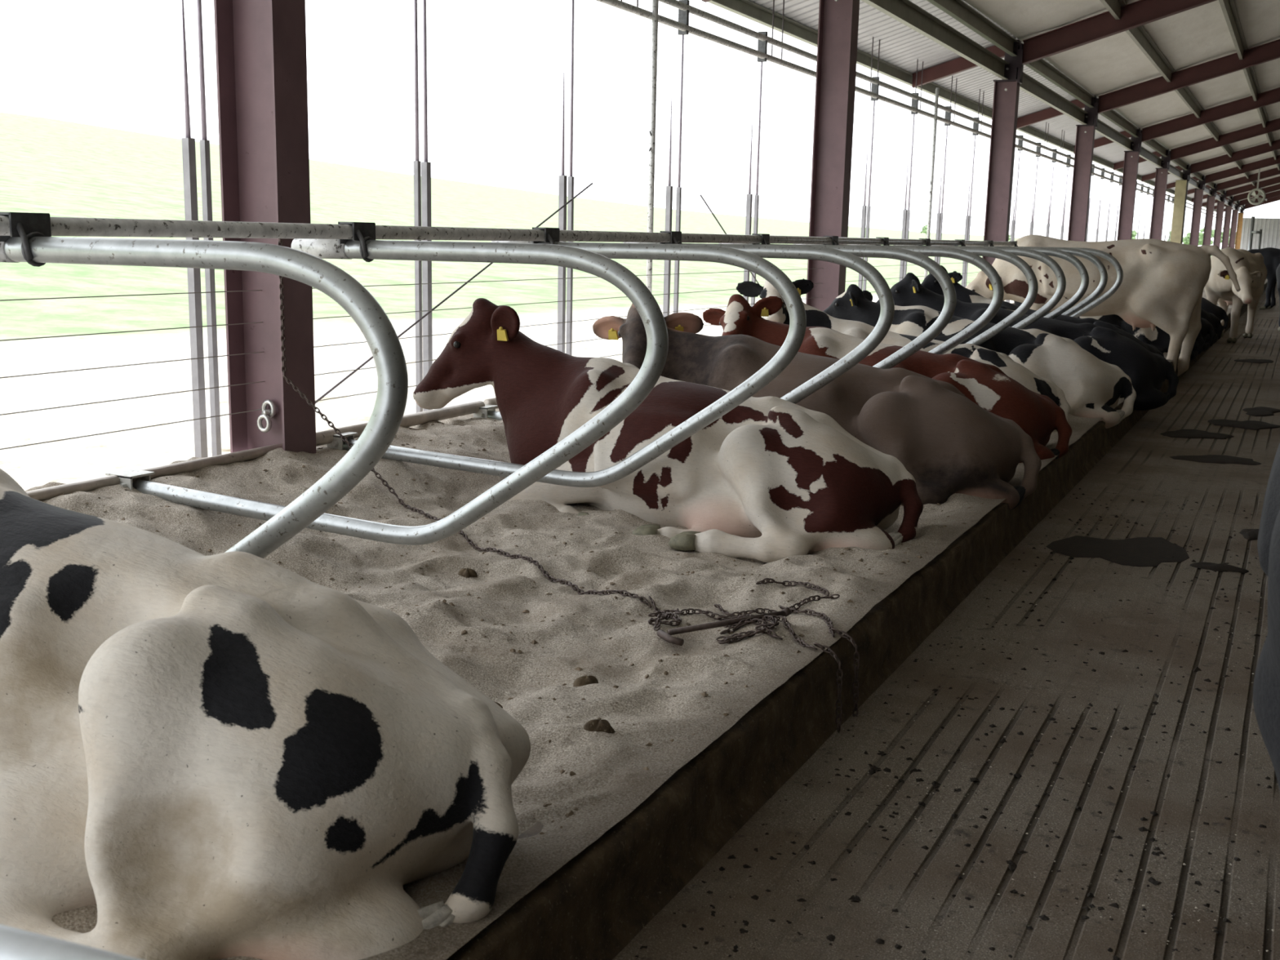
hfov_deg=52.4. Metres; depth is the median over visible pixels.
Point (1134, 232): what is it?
tree
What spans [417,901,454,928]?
hoof
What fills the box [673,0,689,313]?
post
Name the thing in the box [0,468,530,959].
cow
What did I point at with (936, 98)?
pole
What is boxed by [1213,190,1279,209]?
rafter
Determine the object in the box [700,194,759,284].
cable
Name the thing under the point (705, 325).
wire
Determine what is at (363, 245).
divider
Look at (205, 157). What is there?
post
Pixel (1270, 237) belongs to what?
wall
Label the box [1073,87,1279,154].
rafter
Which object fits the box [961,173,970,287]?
post
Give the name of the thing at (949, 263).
wire
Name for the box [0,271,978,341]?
wire
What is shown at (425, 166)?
post
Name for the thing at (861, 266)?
divider
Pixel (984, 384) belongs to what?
cow
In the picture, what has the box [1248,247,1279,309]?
cow
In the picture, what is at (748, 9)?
beam
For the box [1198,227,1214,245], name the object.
tree
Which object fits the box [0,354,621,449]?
wire
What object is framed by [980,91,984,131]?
rope
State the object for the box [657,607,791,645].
rod
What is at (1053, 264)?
divider
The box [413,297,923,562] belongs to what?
cow
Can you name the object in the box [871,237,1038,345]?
divider
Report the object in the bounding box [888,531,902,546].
switch
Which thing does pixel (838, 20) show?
steel column
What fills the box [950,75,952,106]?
rope
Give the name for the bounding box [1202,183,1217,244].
steel column
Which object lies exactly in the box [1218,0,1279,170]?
roof purlin
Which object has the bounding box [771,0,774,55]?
rope
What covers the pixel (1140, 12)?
rafter
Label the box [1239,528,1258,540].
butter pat
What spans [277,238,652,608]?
hanging chain
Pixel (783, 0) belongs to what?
rope
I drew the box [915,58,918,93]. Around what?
rope
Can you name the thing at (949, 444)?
cow
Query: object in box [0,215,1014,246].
rail
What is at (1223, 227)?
tree
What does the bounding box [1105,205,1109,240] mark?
post
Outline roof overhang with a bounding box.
[748,0,1239,208]
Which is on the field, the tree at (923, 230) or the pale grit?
the tree at (923, 230)
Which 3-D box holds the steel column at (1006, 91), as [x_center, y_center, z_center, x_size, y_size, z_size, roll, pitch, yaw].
[5.128,-4.066,18.525,0.380,4.190,0.260,7,12,26]
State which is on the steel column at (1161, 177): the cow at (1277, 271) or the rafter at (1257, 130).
the rafter at (1257, 130)
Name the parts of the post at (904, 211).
post, rod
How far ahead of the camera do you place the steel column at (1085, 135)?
24.96 m
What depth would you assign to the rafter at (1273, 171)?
56.88 m
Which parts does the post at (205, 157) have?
rod, post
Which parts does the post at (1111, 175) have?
rod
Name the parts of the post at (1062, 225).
post, rod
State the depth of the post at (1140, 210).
40.66 m
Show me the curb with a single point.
(592, 907)
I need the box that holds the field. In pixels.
[0,111,1221,491]
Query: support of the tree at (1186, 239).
on the field
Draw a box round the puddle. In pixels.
[1045,535,1189,566]
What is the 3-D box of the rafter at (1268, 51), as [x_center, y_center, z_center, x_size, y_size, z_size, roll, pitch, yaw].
[13.754,-8.283,21.857,14.330,4.419,0.150,7,12,26]
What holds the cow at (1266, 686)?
on the floor
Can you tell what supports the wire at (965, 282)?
attached to the steel column at (1181, 185)
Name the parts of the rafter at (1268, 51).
overhang arm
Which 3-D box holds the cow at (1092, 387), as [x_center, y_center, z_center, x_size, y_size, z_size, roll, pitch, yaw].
[2.376,-0.930,9.603,2.452,0.950,1.102,7,12,26]
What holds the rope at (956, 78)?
hanging from the roof overhang
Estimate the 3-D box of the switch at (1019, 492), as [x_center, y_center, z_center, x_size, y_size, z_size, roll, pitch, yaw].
[1.698,0.099,6.084,0.283,0.131,0.089,-3,12,-22]
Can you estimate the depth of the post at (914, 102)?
17.22 m
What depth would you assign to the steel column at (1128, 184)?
31.51 m
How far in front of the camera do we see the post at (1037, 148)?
25.00 m
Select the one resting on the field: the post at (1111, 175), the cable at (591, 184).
the post at (1111, 175)
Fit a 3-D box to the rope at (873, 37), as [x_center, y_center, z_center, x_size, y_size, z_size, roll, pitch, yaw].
[2.878,-5.184,16.147,0.012,0.730,0.014,7,12,26]
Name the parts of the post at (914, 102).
post, rod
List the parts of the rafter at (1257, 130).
overhang arm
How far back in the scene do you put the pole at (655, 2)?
10.25 m
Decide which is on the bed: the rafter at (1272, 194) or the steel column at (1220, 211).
the steel column at (1220, 211)
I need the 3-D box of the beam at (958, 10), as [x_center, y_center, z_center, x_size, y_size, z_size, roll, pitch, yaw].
[12.113,-8.377,31.552,0.070,0.200,125.000,7,12,26]
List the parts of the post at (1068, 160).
rod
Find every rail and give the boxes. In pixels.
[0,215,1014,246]
[25,443,282,500]
[315,400,484,446]
[483,397,497,408]
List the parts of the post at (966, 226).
post, rod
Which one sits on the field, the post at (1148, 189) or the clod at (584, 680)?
the post at (1148, 189)
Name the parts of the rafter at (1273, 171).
overhang arm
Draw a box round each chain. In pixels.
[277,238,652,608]
[648,577,860,733]
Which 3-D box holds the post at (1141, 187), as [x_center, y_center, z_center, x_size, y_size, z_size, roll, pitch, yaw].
[15.656,-7.633,40.925,0.080,3.280,0.040,7,12,26]
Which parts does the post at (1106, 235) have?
post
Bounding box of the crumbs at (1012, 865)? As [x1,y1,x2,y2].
[634,488,1279,959]
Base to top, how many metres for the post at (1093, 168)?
3.280 m
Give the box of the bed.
[25,279,1267,959]
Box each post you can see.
[182,0,208,457]
[196,0,221,456]
[413,0,422,413]
[421,0,432,411]
[557,72,567,352]
[565,0,573,355]
[662,97,672,316]
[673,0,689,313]
[742,117,752,302]
[750,31,768,306]
[857,146,867,289]
[862,76,879,290]
[898,155,908,281]
[902,93,919,278]
[934,162,942,262]
[937,106,951,264]
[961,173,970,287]
[964,117,979,287]
[1005,181,1016,302]
[1008,135,1023,302]
[1029,184,1035,235]
[1031,142,1041,234]
[1045,193,1050,236]
[1048,148,1057,236]
[1060,193,1065,239]
[1062,154,1071,237]
[1085,199,1089,241]
[1087,164,1094,235]
[1095,200,1100,241]
[1097,168,1105,241]
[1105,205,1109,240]
[1106,172,1114,239]
[1114,204,1118,240]
[1115,175,1122,236]
[1136,209,1140,239]
[1137,183,1143,236]
[1144,186,1150,231]
[1165,194,1170,229]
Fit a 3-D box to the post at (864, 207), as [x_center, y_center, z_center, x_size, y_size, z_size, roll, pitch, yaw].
[2.663,-2.739,15.598,0.042,2.480,0.042,7,12,26]
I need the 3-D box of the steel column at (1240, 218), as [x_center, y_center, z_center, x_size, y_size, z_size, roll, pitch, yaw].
[38.675,-15.673,84.041,0.380,4.190,0.230,7,12,26]
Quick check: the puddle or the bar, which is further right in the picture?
the puddle
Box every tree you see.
[920,224,930,238]
[1131,230,1137,239]
[1182,232,1199,245]
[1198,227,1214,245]
[1220,226,1235,247]
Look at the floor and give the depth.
3.50 m
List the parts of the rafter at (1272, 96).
overhang arm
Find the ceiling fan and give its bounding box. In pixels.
[1247,168,1266,204]
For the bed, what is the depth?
4.27 m
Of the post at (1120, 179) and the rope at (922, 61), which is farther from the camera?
the post at (1120, 179)
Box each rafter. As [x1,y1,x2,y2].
[911,0,1217,88]
[1016,39,1279,128]
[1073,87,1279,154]
[1113,118,1279,170]
[1141,139,1279,182]
[1166,155,1279,189]
[1186,167,1279,195]
[1191,176,1279,202]
[1202,183,1279,206]
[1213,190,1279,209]
[1223,195,1279,212]
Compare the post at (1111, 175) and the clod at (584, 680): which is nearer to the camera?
the clod at (584, 680)
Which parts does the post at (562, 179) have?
post, rod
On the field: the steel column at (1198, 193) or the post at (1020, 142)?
the post at (1020, 142)
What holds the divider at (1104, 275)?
on the bed
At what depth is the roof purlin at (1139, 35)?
22.27 m
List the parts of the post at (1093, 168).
rod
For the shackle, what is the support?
attached to the steel column at (261, 56)
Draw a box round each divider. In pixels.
[0,212,408,558]
[105,222,668,545]
[327,226,806,487]
[473,231,894,420]
[718,233,956,368]
[795,235,1004,354]
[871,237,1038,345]
[893,238,1066,328]
[955,239,1088,319]
[972,240,1107,315]
[988,240,1123,317]
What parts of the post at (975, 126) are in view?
post, rod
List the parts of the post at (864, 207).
post, rod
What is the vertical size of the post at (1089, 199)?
2.480 m
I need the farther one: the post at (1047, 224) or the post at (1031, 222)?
the post at (1047, 224)
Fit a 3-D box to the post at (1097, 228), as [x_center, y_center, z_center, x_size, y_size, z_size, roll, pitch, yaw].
[11.527,-5.806,32.910,0.042,2.480,0.042,7,12,26]
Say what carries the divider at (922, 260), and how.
on the bed
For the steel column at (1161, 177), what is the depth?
38.06 m
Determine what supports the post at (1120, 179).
on the field
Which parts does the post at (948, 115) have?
post, rod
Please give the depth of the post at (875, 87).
15.64 m
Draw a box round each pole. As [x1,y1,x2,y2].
[645,0,658,292]
[924,87,938,278]
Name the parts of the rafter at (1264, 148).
overhang arm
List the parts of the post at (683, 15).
post, rod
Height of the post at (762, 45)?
3.280 m
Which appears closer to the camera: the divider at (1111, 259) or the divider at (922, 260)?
the divider at (922, 260)
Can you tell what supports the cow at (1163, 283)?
on the bed
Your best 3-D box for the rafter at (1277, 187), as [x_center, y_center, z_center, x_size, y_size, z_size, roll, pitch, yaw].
[37.232,-16.407,67.709,14.330,4.419,0.150,7,12,26]
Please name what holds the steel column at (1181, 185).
on the bed
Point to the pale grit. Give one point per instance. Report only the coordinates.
(1184, 864)
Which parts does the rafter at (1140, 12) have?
overhang arm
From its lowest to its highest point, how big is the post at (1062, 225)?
2.480 m
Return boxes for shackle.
[257,399,275,432]
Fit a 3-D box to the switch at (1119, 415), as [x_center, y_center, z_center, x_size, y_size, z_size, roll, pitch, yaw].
[3.230,-0.413,8.975,0.291,0.136,0.091,-2,11,-17]
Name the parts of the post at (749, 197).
post, rod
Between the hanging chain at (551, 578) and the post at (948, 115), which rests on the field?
the post at (948, 115)
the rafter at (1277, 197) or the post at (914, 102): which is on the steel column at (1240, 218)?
the rafter at (1277, 197)
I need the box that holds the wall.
[1240,217,1279,250]
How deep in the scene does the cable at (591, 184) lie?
7.93 m
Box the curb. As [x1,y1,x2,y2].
[445,281,1267,959]
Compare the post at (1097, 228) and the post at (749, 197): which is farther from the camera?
the post at (1097, 228)
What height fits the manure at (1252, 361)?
0.023 m
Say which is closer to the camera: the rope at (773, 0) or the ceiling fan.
the rope at (773, 0)
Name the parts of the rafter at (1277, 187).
overhang arm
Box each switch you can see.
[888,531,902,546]
[1012,484,1026,509]
[1049,448,1059,458]
[1114,409,1124,426]
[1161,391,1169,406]
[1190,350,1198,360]
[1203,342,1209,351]
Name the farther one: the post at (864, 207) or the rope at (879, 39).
the rope at (879, 39)
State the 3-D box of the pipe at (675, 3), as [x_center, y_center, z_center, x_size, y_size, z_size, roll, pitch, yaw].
[16.960,-9.616,43.068,0.056,0.053,100.000,7,12,26]
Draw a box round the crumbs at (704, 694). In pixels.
[39,417,983,834]
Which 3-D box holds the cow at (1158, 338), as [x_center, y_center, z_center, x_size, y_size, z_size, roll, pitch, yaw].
[5.150,-1.918,14.952,2.493,1.020,1.066,7,12,26]
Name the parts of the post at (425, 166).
rod, post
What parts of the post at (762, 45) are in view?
post, rod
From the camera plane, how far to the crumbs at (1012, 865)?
3.25 m
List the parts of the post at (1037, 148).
rod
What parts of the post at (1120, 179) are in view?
rod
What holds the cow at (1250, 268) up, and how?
on the floor
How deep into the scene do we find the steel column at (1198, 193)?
51.18 m
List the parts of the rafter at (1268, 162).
overhang arm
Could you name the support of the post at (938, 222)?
on the field
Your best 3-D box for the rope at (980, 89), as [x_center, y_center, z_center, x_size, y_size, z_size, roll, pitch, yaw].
[5.579,-6.119,21.422,0.012,0.730,0.014,7,12,26]
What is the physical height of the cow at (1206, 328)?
1.020 m
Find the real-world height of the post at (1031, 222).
2.480 m
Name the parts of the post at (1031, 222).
post, rod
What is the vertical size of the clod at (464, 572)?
0.031 m
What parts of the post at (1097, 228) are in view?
post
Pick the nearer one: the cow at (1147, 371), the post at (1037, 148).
the cow at (1147, 371)
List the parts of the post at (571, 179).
post, rod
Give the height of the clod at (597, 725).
0.031 m
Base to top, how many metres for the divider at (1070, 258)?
1.060 m
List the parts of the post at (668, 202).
post, rod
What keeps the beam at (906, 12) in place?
attached to the steel column at (261, 56)
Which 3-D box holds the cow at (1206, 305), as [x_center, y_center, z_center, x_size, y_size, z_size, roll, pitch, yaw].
[7.535,-2.738,19.616,2.493,1.012,1.062,7,12,26]
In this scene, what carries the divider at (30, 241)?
on the bed
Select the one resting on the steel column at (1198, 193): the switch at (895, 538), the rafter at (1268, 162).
the rafter at (1268, 162)
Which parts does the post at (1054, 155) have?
rod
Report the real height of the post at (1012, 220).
2.480 m
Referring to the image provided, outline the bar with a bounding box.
[0,924,142,959]
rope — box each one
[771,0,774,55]
[781,0,784,58]
[869,36,873,91]
[877,39,879,76]
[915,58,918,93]
[920,61,923,109]
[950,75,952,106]
[953,78,957,121]
[977,88,980,117]
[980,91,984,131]
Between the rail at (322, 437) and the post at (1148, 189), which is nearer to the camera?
the rail at (322, 437)
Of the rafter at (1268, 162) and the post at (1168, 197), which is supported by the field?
the post at (1168, 197)
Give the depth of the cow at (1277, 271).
22.29 m
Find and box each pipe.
[595,0,1224,220]
[658,0,1224,217]
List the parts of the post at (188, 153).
rod, post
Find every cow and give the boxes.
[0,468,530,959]
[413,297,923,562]
[592,303,1041,509]
[702,293,1071,462]
[736,278,1071,431]
[822,284,1136,428]
[875,272,1178,410]
[920,265,1165,382]
[965,234,1240,376]
[1013,301,1204,360]
[1192,317,1216,351]
[1200,297,1228,333]
[1200,307,1223,343]
[1204,247,1266,342]
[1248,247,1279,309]
[1253,443,1279,790]
[1275,263,1279,331]
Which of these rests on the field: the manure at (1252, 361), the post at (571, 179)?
the post at (571, 179)
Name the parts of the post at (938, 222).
post, rod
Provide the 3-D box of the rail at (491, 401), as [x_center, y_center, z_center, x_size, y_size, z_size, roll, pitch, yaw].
[0.489,-0.864,9.633,0.062,0.060,5.850,7,12,26]
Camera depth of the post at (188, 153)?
6.25 m
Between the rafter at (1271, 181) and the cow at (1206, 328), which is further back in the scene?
the rafter at (1271, 181)
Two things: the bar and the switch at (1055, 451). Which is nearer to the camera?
the bar
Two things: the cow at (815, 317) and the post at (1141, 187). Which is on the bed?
the cow at (815, 317)
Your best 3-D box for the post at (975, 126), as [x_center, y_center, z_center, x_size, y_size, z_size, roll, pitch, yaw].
[5.179,-4.008,20.465,0.080,3.280,0.040,7,12,26]
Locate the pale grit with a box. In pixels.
[835,596,1278,959]
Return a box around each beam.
[707,0,1216,212]
[861,0,1240,212]
[926,0,1243,207]
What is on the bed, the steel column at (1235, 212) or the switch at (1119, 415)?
the steel column at (1235, 212)
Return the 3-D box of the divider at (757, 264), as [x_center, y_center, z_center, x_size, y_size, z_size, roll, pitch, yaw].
[-0.410,-0.507,5.395,2.292,1.060,0.135,7,12,26]
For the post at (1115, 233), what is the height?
2.480 m
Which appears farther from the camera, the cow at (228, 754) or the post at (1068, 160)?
the post at (1068, 160)
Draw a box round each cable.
[315,182,592,404]
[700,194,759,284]
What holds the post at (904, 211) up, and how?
on the field
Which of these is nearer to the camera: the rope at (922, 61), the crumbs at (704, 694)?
the crumbs at (704, 694)
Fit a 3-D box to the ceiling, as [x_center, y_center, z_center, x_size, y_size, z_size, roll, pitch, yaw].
[17.772,-9.699,28.136,12.800,3.879,124.500,7,12,26]
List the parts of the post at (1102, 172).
rod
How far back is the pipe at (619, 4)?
12.44 m
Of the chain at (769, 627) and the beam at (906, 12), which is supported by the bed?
the chain at (769, 627)
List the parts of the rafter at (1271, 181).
overhang arm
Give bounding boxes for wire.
[0,262,957,301]
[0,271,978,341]
[0,282,968,378]
[0,324,709,415]
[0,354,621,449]
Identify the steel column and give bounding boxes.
[213,0,315,453]
[805,0,859,311]
[981,40,1023,301]
[1067,95,1098,241]
[1116,128,1142,239]
[1149,149,1170,239]
[1169,164,1191,243]
[1189,174,1205,246]
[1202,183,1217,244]
[1213,190,1226,248]
[1221,196,1233,249]
[1228,200,1239,248]
[1234,204,1244,249]
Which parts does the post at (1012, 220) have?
post, rod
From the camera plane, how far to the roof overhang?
17.99 m
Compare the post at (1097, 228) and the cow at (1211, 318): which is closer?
the cow at (1211, 318)
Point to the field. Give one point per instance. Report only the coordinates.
(59, 168)
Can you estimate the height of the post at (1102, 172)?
3.280 m
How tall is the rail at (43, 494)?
0.043 m
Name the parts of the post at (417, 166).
rod, post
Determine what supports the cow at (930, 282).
on the bed
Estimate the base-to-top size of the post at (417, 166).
3.280 m
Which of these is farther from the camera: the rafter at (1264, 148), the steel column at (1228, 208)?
the steel column at (1228, 208)
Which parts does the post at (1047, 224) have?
post, rod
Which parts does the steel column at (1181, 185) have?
panel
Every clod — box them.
[457,568,477,577]
[573,674,598,686]
[583,717,615,733]
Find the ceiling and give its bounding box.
[964,0,1279,200]
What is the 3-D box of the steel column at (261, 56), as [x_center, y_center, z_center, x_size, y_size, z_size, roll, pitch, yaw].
[-1.580,-1.745,5.425,0.380,4.190,0.260,7,12,26]
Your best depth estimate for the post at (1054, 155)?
26.57 m
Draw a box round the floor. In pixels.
[612,281,1279,959]
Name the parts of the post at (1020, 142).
post, rod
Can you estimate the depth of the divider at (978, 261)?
8.12 m
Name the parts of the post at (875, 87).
post, rod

